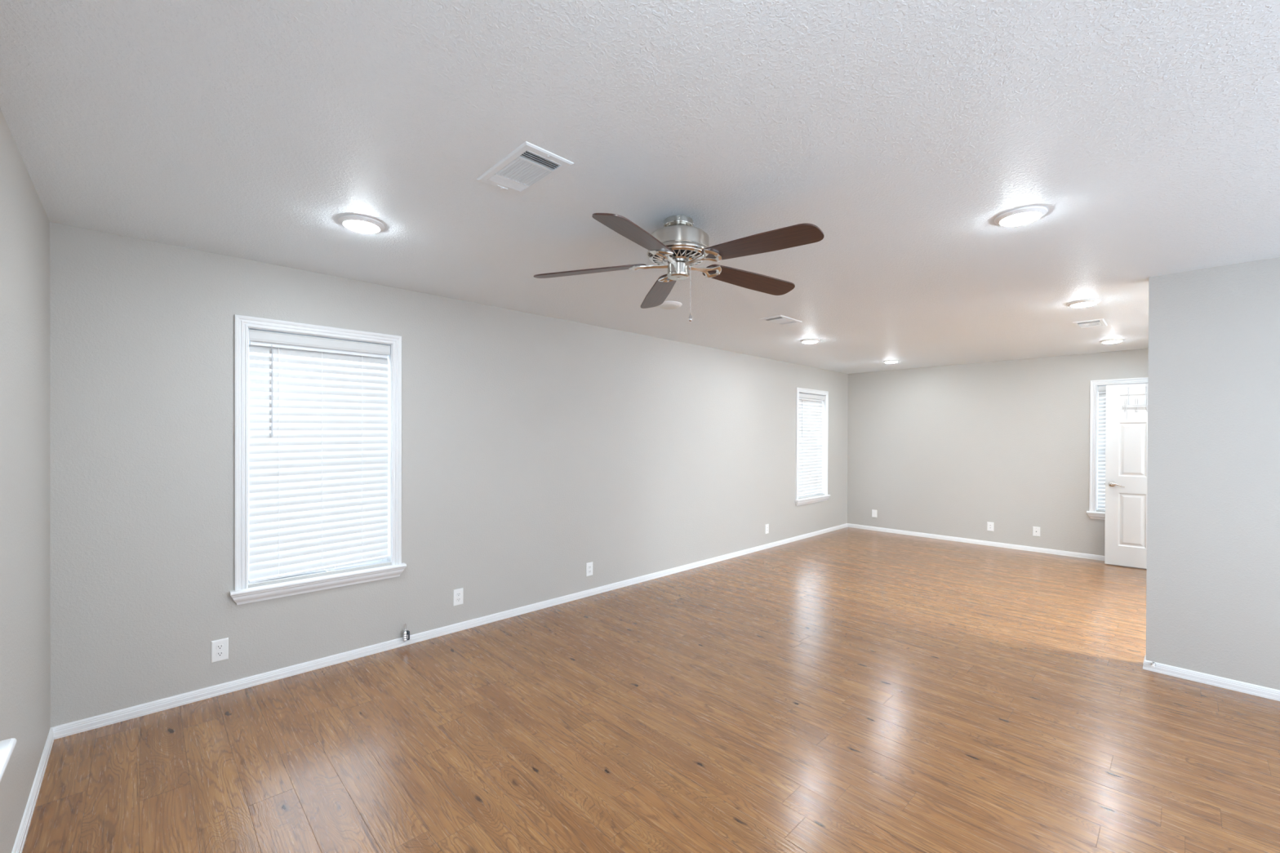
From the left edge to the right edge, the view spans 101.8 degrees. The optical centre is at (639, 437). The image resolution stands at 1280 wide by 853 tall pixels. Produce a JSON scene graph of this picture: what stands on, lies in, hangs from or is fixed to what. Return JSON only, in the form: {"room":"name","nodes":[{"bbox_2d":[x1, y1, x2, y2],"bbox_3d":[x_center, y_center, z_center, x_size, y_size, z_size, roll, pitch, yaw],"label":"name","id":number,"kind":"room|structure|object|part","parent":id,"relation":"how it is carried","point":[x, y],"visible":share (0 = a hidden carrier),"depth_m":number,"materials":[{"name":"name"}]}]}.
{"room":"empty living room","nodes":[
{"label":"empty living room","id":0,"kind":"room"},
{"bbox_2d":[0,108,50,852],"bbox_3d":[-0.684,0.223,0.162,0.140,2.440,6.200,0,0,-44],"label":"wall","id":1,"kind":"structure","parent":0,"point":[24,223],"depth_m":1.89,"materials":[{"name":"grey paint"}]},
{"bbox_2d":[0,737,16,782],"bbox_3d":[-1.535,0.136,1.104,0.165,1.632,0.944,0,0,-44],"label":"window sill","id":2,"kind":"structure","parent":1,"relation":"in","point":[6,746],"depth_m":1.44,"materials":[{"name":"white paint"}]},
{"bbox_2d":[11,728,54,852],"bbox_3d":[-0.633,1.414,0.220,0.013,0.057,6.200,0,0,-44],"label":"baseboard","id":3,"kind":"structure","parent":1,"relation":"attached to","point":[22,833],"depth_m":2.01,"materials":[{"name":"white paint"}]},
{"bbox_2d":[49,222,848,727],"bbox_3d":[0.217,0.202,5.417,8.712,2.440,0.140,0,0,-44],"label":"wall","id":4,"kind":"structure","parent":0,"point":[536,449],"depth_m":3.55,"materials":[{"name":"grey paint"}]},
{"bbox_2d":[211,637,228,662],"bbox_3d":[-2.329,1.179,2.881,0.075,0.119,0.009,0,0,-44],"label":"wall outlet","id":5,"kind":"object","parent":4,"relation":"attached to","point":[220,648],"visible":1,"depth_m":2.88,"materials":[{"name":"white plastic"}]},
{"bbox_2d":[216,651,223,657],"bbox_3d":[-2.326,1.198,2.879,0.034,0.026,0.003,0,0,-44],"label":"socket","id":6,"kind":"object","parent":5,"relation":"attached to","point":[219,654],"depth_m":2.88,"materials":[{"name":"grey plastic"}]},
{"bbox_2d":[216,644,223,649],"bbox_3d":[-2.326,1.159,2.879,0.034,0.026,0.003,0,0,-44],"label":"socket","id":7,"kind":"object","parent":5,"relation":"attached to","point":[219,646],"depth_m":2.88,"materials":[{"name":"grey plastic"}]},
{"bbox_2d":[229,314,406,604],"bbox_3d":[-1.979,0.125,3.259,0.944,1.632,0.165,0,0,-44],"label":"window","id":8,"kind":"structure","parent":4,"relation":"in","point":[242,593],"depth_m":3.15,"materials":[{"name":"white paint"}]},
{"bbox_3d":[-2.022,0.104,3.303,0.780,1.470,0.042,0,0,-44],"label":"frame","id":9,"kind":"part","parent":8,"relation":"part of","materials":[{"name":"white plastic"}]},
{"bbox_3d":[-1.980,0.859,3.260,0.944,0.041,0.160,0,0,-44],"label":"sill","id":10,"kind":"part","parent":8,"relation":"part of","materials":[{"name":"white paint"}]},
{"bbox_2d":[248,328,390,583],"bbox_3d":[-1.980,0.108,3.258,0.764,1.460,0.068,0,0,-44],"label":"window blind","id":11,"kind":"object","parent":8,"relation":"attached to","point":[318,476],"visible":0.93,"depth_m":3.23,"materials":[{"name":"white plastic"}]},
{"bbox_3d":[-2.156,0.131,3.099,0.002,1.385,0.036,0,0,-44],"label":"ladder cord","id":12,"kind":"part","parent":11,"relation":"part of","materials":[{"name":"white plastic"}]},
{"bbox_3d":[-1.988,0.817,3.267,0.758,0.041,0.044,0,0,-44],"label":"rail","id":13,"kind":"part","parent":11,"relation":"part of","materials":[{"name":"white plastic"}]},
{"bbox_3d":[-1.995,0.131,3.254,0.002,1.385,0.036,0,0,-44],"label":"ladder cord","id":14,"kind":"part","parent":11,"relation":"part of","materials":[{"name":"white fabric"}]},
{"bbox_3d":[-1.829,0.130,3.413,0.002,1.385,0.036,0,0,-44],"label":"ladder cord","id":15,"kind":"part","parent":11,"relation":"part of","materials":[{"name":"white fabric"}]},
{"bbox_2d":[402,623,409,640],"bbox_3d":[-1.600,1.321,3.550,0.041,0.117,0.053,0,0,-44],"label":"gas valve","id":16,"kind":"object","parent":4,"relation":"attached to","point":[406,634],"visible":1,"depth_m":3.54,"materials":[{"name":"silver metal"}]},
{"bbox_2d":[50,523,847,739],"bbox_3d":[0.265,1.394,5.367,8.432,0.057,0.013,0,0,-44],"label":"baseboard","id":17,"kind":"structure","parent":4,"relation":"attached to","point":[115,717],"depth_m":3.32,"materials":[{"name":"white paint"}]},
{"bbox_2d":[453,587,462,606],"bbox_3d":[-1.338,1.174,3.831,0.075,0.119,0.009,0,0,-44],"label":"wall outlet","id":18,"kind":"object","parent":4,"relation":"attached to","point":[457,593],"visible":1,"depth_m":3.83,"materials":[{"name":"white plastic"}]},
{"bbox_2d":[586,561,592,576],"bbox_3d":[-0.453,1.183,4.679,0.075,0.119,0.009,0,0,-44],"label":"wall outlet","id":19,"kind":"object","parent":4,"relation":"attached to","point":[589,565],"visible":1,"depth_m":4.67,"materials":[{"name":"white plastic"}]},
{"bbox_2d":[764,524,768,533],"bbox_3d":[1.633,1.171,6.679,0.075,0.119,0.008,0,0,-44],"label":"wall outlet","id":20,"kind":"object","parent":4,"relation":"attached to","point":[766,526],"visible":1,"depth_m":6.67,"materials":[{"name":"white plastic"}]},
{"bbox_2d":[794,387,830,506],"bbox_3d":[2.454,0.121,7.509,0.954,1.632,0.165,0,0,-44],"label":"window","id":21,"kind":"structure","parent":4,"relation":"in","point":[798,390],"depth_m":7.63,"materials":[{"name":"white paint"}]},
{"bbox_2d":[798,393,824,497],"bbox_3d":[2.454,0.103,7.508,0.774,1.458,0.068,0,0,-44],"label":"window blind","id":22,"kind":"object","parent":21,"relation":"attached to","point":[810,467],"visible":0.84,"depth_m":7.52,"materials":[{"name":"white plastic"}]},
{"bbox_3d":[2.275,0.127,7.348,0.002,1.385,0.036,0,0,-44],"label":"ladder cord","id":23,"kind":"part","parent":22,"relation":"part of","materials":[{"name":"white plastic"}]},
{"bbox_3d":[2.446,0.821,7.517,0.768,0.023,0.044,0,0,-44],"label":"rail","id":24,"kind":"part","parent":22,"relation":"part of","materials":[{"name":"white plastic"}]},
{"bbox_3d":[2.454,0.855,7.511,0.954,0.041,0.160,0,0,-44],"label":"sill","id":25,"kind":"part","parent":21,"relation":"part of","materials":[{"name":"white paint"}]},
{"bbox_2d":[0,0,1279,373],"bbox_3d":[2.311,-1.050,3.231,8.712,0.100,6.180,0,0,-44],"label":"ceiling","id":26,"kind":"structure","parent":0,"point":[1147,132],"depth_m":1.78,"materials":[{"name":"white paint"}]},
{"bbox_2d":[337,214,384,233],"bbox_3d":[-1.310,-0.996,2.447,0.195,0.028,0.195,0,0,-44],"label":"recessed light","id":27,"kind":"object","parent":26,"relation":"in","point":[360,224],"visible":1,"depth_m":2.41,"materials":[{"name":"white"}]},
{"bbox_2d":[343,220,379,233],"bbox_3d":[-1.310,-0.990,2.447,0.149,0.016,0.149,0,0,-44],"label":"diffuser","id":28,"kind":"object","parent":27,"relation":"attached to","point":[360,226],"depth_m":2.42,"materials":[{"name":"white plastic"}]},
{"bbox_2d":[476,141,573,195],"bbox_3d":[-0.438,-0.999,1.956,0.200,0.012,0.360,0,0,-44],"label":"ceiling vent","id":29,"kind":"object","parent":26,"relation":"in","point":[528,166],"visible":1,"depth_m":1.93,"materials":[{"name":"white metal"}]},
{"bbox_2d":[657,301,681,309],"bbox_3d":[0.221,-0.997,3.936,0.195,0.028,0.195,0,0,-44],"label":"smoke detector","id":30,"kind":"object","parent":26,"relation":"in","point":[666,304],"visible":0.91,"depth_m":3.89,"materials":[{"name":"white plastic"}]},
{"bbox_2d":[659,303,679,309],"bbox_3d":[0.221,-0.991,3.936,0.149,0.016,0.149,0,0,-44],"label":"diffuser","id":31,"kind":"object","parent":30,"relation":"attached to","point":[665,306],"depth_m":3.90,"materials":[{"name":"white plastic"}]},
{"bbox_2d":[533,213,824,321],"bbox_3d":[0.217,-0.772,2.377,1.324,0.464,1.278,0,0,-44],"label":"ceiling fan","id":32,"kind":"object","parent":26,"relation":"hanging from","point":[679,246],"visible":1,"depth_m":2.29,"materials":[{"name":"brown wood"}]},
{"bbox_3d":[-0.239,-0.790,2.469,0.540,0.059,0.134,0,0,8],"label":"blade","id":33,"kind":"part","parent":32,"relation":"part of","materials":[{"name":"brown wood"}]},
{"bbox_3d":[-0.008,-0.788,2.032,0.134,0.059,0.540,0,0,26],"label":"blade","id":34,"kind":"part","parent":32,"relation":"part of","materials":[{"name":"brown wood"}]},
{"bbox_3d":[0.106,-0.791,2.823,0.134,0.059,0.540,0,0,-10],"label":"blade","id":35,"kind":"part","parent":32,"relation":"part of","materials":[{"name":"brown wood"}]},
{"bbox_2d":[648,246,704,266],"bbox_3d":[0.177,-0.827,2.409,0.272,0.029,0.272,0,0,-26],"label":"motor housing","id":36,"kind":"object","parent":32,"relation":"attached to","point":[684,255],"depth_m":2.35,"materials":[{"name":"silver metal"}]},
{"bbox_3d":[0.549,-0.788,2.605,0.540,0.059,0.134,0,0,-28],"label":"blade","id":37,"kind":"part","parent":32,"relation":"part of","materials":[{"name":"brown wood"}]},
{"bbox_3d":[0.478,-0.786,2.116,0.540,0.059,0.134,0,0,44],"label":"blade","id":38,"kind":"part","parent":32,"relation":"part of","materials":[{"name":"brown wood"}]},
{"bbox_2d":[759,315,801,325],"bbox_3d":[1.208,-1.004,4.459,0.355,0.012,0.205,0,0,-44],"label":"ceiling vent","id":39,"kind":"object","parent":26,"relation":"in","point":[781,320],"visible":1,"depth_m":4.44,"materials":[{"name":"white metal"}]},
{"bbox_2d":[800,338,819,343],"bbox_3d":[1.765,-0.998,5.395,0.195,0.028,0.195,0,0,-44],"label":"recessed light","id":40,"kind":"object","parent":26,"relation":"in","point":[806,340],"visible":1,"depth_m":5.34,"materials":[{"name":"white"}]},
{"bbox_2d":[802,340,817,343],"bbox_3d":[1.765,-0.992,5.395,0.149,0.016,0.149,0,0,-44],"label":"diffuser","id":41,"kind":"object","parent":40,"relation":"attached to","point":[803,341],"depth_m":5.36,"materials":[{"name":"white glass"}]},
{"bbox_2d":[883,360,899,363],"bbox_3d":[3.309,-0.999,6.848,0.195,0.028,0.195,0,0,-44],"label":"recessed light","id":42,"kind":"object","parent":26,"relation":"in","point":[886,361],"visible":1,"depth_m":6.79,"materials":[{"name":"white glass"}]},
{"bbox_2d":[994,205,1048,226],"bbox_3d":[1.708,-0.985,2.334,0.195,0.028,0.195,0,0,-44],"label":"recessed light","id":43,"kind":"object","parent":26,"relation":"in","point":[1023,215],"visible":1,"depth_m":2.30,"materials":[{"name":"white plastic"}]},
{"bbox_2d":[1000,211,1040,226],"bbox_3d":[1.708,-0.978,2.334,0.149,0.016,0.149,0,0,-44],"label":"diffuser","id":44,"kind":"object","parent":43,"relation":"attached to","point":[1014,218],"depth_m":2.31,"materials":[{"name":"white plastic"}]},
{"bbox_2d":[1066,298,1101,307],"bbox_3d":[3.274,-0.986,3.836,0.195,0.028,0.195,0,0,-44],"label":"recessed light","id":45,"kind":"object","parent":26,"relation":"in","point":[1083,303],"visible":1,"depth_m":3.79,"materials":[{"name":"white"}]},
{"bbox_2d":[1071,302,1097,307],"bbox_3d":[3.274,-0.979,3.836,0.149,0.016,0.149,0,0,-44],"label":"diffuser","id":46,"kind":"object","parent":45,"relation":"attached to","point":[1074,304],"depth_m":3.81,"materials":[{"name":"white glass"}]},
{"bbox_2d":[1072,318,1107,328],"bbox_3d":[3.943,-0.995,4.553,0.360,0.012,0.200,0,0,-44],"label":"ceiling vent","id":47,"kind":"object","parent":26,"relation":"in","point":[1096,322],"visible":1,"depth_m":4.53,"materials":[{"name":"white metal"}]},
{"bbox_2d":[1099,338,1124,343],"bbox_3d":[4.844,-0.987,5.334,0.195,0.028,0.195,0,0,-44],"label":"recessed light","id":48,"kind":"object","parent":26,"relation":"in","point":[1111,340],"visible":1,"depth_m":5.29,"materials":[{"name":"white"}]},
{"bbox_2d":[1102,340,1121,343],"bbox_3d":[4.844,-0.981,5.334,0.149,0.016,0.149,0,0,-44],"label":"diffuser","id":49,"kind":"object","parent":48,"relation":"attached to","point":[1104,341],"depth_m":5.31,"materials":[{"name":"white"}]},
{"bbox_2d":[22,527,1279,852],"bbox_3d":[2.302,1.490,3.242,8.712,0.100,6.180,0,0,-44],"label":"floor","id":50,"kind":"structure","parent":0,"point":[847,690],"depth_m":2.50,"materials":[{"name":"wood"}]},
{"bbox_2d":[847,348,1148,555],"bbox_3d":[5.401,0.217,6.203,0.140,2.440,5.900,0,0,-44],"label":"wall","id":51,"kind":"structure","parent":0,"point":[953,451],"depth_m":6.96,"materials":[{"name":"grey paint"}]},
{"bbox_2d":[871,509,876,517],"bbox_3d":[3.598,1.165,7.977,0.008,0.119,0.075,0,0,-44],"label":"wall outlet","id":52,"kind":"object","parent":51,"relation":"attached to","point":[873,512],"visible":1,"depth_m":7.98,"materials":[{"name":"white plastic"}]},
{"bbox_2d":[847,523,1104,560],"bbox_3d":[4.649,1.403,6.877,0.013,0.057,3.900,0,0,-44],"label":"baseboard","id":53,"kind":"structure","parent":51,"relation":"attached to","point":[1086,556],"depth_m":6.92,"materials":[{"name":"white paint"}]},
{"bbox_2d":[986,521,993,531],"bbox_3d":[4.643,1.177,6.887,0.008,0.119,0.075,0,0,-44],"label":"wall outlet","id":54,"kind":"object","parent":51,"relation":"attached to","point":[989,525],"visible":1,"depth_m":6.89,"materials":[{"name":"white plastic"}]},
{"bbox_2d":[1032,526,1039,536],"bbox_3d":[4.979,1.178,6.529,0.017,0.119,0.075,0,0,-44],"label":"cable jack plate","id":55,"kind":"object","parent":51,"relation":"attached to","point":[1036,531],"visible":1,"depth_m":6.53,"materials":[{"name":"white plastic"}]},
{"bbox_2d":[1086,377,1147,519],"bbox_3d":[5.673,0.141,5.864,0.165,1.632,0.944,0,0,-44],"label":"window","id":56,"kind":"structure","parent":51,"relation":"in","point":[1094,393],"depth_m":6.13,"materials":[{"name":"white paint"}]},
{"bbox_3d":[5.668,0.874,5.866,0.160,0.041,0.944,0,0,-44],"label":"sill","id":57,"kind":"part","parent":56,"relation":"part of","materials":[{"name":"white paint"}]},
{"bbox_3d":[5.717,0.120,5.907,0.042,1.470,0.780,0,0,-44],"label":"frame","id":58,"kind":"part","parent":56,"relation":"part of","materials":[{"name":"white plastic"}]},
{"bbox_2d":[1097,386,1106,510],"bbox_3d":[5.672,0.123,5.865,0.068,1.458,0.764,0,0,-44],"label":"window blind","id":59,"kind":"object","parent":56,"relation":"attached to","point":[1101,389],"visible":0.13,"depth_m":6.12,"materials":[{"name":"white plastic"}]},
{"bbox_2d":[1146,257,1279,690],"bbox_3d":[4.118,0.230,2.313,0.110,2.440,2.660,0,0,-44],"label":"wall partition","id":60,"kind":"structure","parent":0,"point":[1213,572],"depth_m":3.03,"materials":[{"name":"grey paint"}]},
{"bbox_2d":[1142,654,1279,701],"bbox_3d":[4.109,1.422,2.323,0.136,0.057,2.673,0,0,-44],"label":"baseboard","id":61,"kind":"structure","parent":60,"relation":"attached to","point":[1233,685],"depth_m":3.03,"materials":[{"name":"white paint"}]},
{"bbox_2d":[1150,662,1155,667],"bbox_3d":[3.151,1.397,3.191,0.057,0.025,0.025,0,0,-44],"label":"door stop","id":62,"kind":"object","parent":61,"relation":"attached to","point":[1153,664],"visible":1,"depth_m":3.20,"materials":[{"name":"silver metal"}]},
{"bbox_3d":[5.492,0.224,4.898,1.532,2.440,0.110,0,0,-44],"label":"wall","id":63,"kind":"structure","parent":0,"visible":0},
{"bbox_2d":[1104,383,1147,568],"bbox_3d":[5.575,0.418,5.643,0.796,2.022,0.147,0,0,43],"label":"door","id":64,"kind":"structure","parent":63,"relation":"in","point":[1126,433],"depth_m":5.78,"materials":[{"name":"white paint"}]},
{"bbox_3d":[5.303,0.522,5.839,0.066,0.066,0.050,0,0,43],"label":"handle","id":65,"kind":"part","parent":64,"relation":"part of","materials":[{"name":"silver metal"}]},
{"bbox_2d":[1122,386,1147,412],"bbox_3d":[5.511,-0.440,5.663,0.380,0.313,0.103,0,0,43],"label":"hook rack","id":66,"kind":"object","parent":64,"relation":"hanging from","point":[1124,405],"visible":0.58,"depth_m":5.71,"materials":[{"name":"silver metal"}]},
{"bbox_3d":[5.505,-0.348,5.659,0.379,0.026,0.007,0,0,43],"label":"rail","id":67,"kind":"part","parent":66,"relation":"part of","materials":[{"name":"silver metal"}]}
]}

